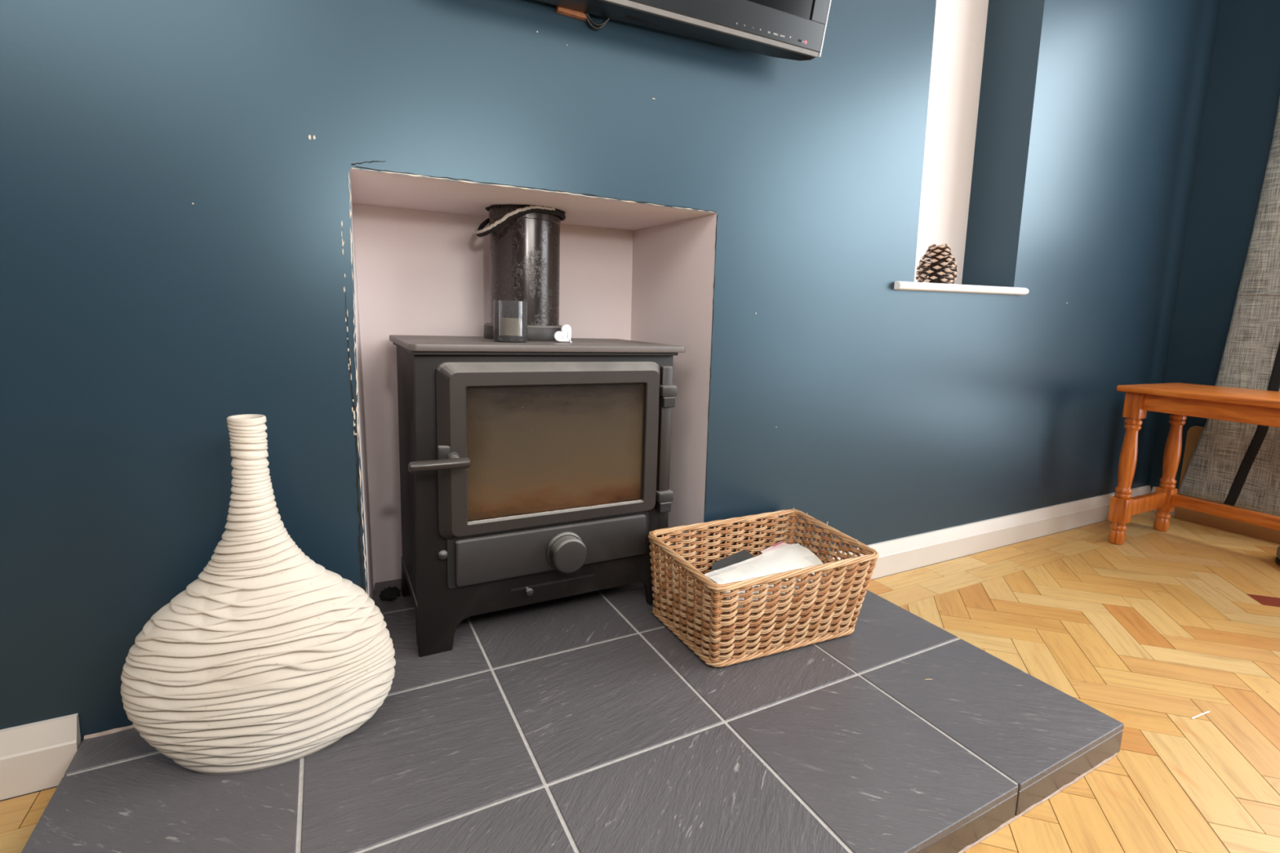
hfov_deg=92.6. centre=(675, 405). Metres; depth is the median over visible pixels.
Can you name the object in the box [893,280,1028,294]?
window sill
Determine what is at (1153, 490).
baseboard
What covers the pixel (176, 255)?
wall
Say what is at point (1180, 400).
wooden table
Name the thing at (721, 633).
wicker basket
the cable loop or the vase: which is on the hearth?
the vase
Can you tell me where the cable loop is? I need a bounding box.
[584,12,609,29]
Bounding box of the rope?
[475,205,565,236]
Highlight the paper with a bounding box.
[749,589,843,613]
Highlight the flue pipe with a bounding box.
[483,204,565,340]
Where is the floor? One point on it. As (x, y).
(1156, 631)
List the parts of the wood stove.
leg, panel, door handle, cornice, plate, door, ash door frame, ash door, glass pane, hinge rail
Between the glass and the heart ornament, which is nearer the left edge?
the glass
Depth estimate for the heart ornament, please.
1.28 m
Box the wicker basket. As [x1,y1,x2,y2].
[648,508,879,667]
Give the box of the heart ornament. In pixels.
[553,324,572,342]
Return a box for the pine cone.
[915,243,958,284]
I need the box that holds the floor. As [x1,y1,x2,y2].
[0,510,1279,852]
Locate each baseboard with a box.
[0,713,81,800]
[827,485,1151,579]
[1151,486,1177,515]
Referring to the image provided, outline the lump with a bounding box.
[379,586,400,601]
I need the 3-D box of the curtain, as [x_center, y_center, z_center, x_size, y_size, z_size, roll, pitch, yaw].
[2.078,-0.624,2.024,0.031,2.019,0.437,-3,9,-30]
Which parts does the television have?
edge trim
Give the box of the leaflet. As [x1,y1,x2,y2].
[760,541,788,553]
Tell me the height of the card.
0.019 m
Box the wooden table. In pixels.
[1107,382,1279,544]
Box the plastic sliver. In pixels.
[1191,711,1209,719]
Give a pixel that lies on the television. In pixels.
(791, 29)
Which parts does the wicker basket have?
corner post, rod, rod, rod, corner post, rod, foot rod, foot rod, rod, rod, foot rod, rim rod, foot rod, rod, foot rod, rod, foot rod, rod, rim rod, rim rod, rim rod, rim rod, rod, rod, corner post, corner post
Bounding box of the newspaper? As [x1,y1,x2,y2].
[704,543,835,608]
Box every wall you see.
[0,0,1221,742]
[1148,0,1279,491]
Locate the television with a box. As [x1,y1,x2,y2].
[537,0,831,60]
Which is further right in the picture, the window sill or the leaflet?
the window sill
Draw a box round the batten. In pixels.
[555,4,586,21]
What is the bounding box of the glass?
[493,299,527,342]
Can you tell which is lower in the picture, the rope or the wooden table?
the wooden table
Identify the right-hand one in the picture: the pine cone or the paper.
the pine cone
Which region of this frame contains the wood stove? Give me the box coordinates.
[389,334,685,657]
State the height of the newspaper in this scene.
0.040 m
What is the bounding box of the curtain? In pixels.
[1177,96,1279,516]
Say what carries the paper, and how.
in the wicker basket
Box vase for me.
[120,413,395,774]
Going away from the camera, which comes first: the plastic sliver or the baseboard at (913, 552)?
the plastic sliver
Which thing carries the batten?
attached to the television
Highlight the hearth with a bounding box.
[21,576,1124,852]
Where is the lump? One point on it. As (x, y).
(389, 593)
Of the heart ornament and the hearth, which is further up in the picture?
the heart ornament
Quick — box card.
[711,549,754,571]
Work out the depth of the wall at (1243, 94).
2.26 m
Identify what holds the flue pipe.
on the wood stove
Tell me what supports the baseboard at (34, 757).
attached to the wall at (176, 255)
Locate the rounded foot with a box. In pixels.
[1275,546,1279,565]
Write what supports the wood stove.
on the hearth
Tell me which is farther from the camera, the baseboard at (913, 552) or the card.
the baseboard at (913, 552)
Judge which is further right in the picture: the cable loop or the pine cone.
the pine cone

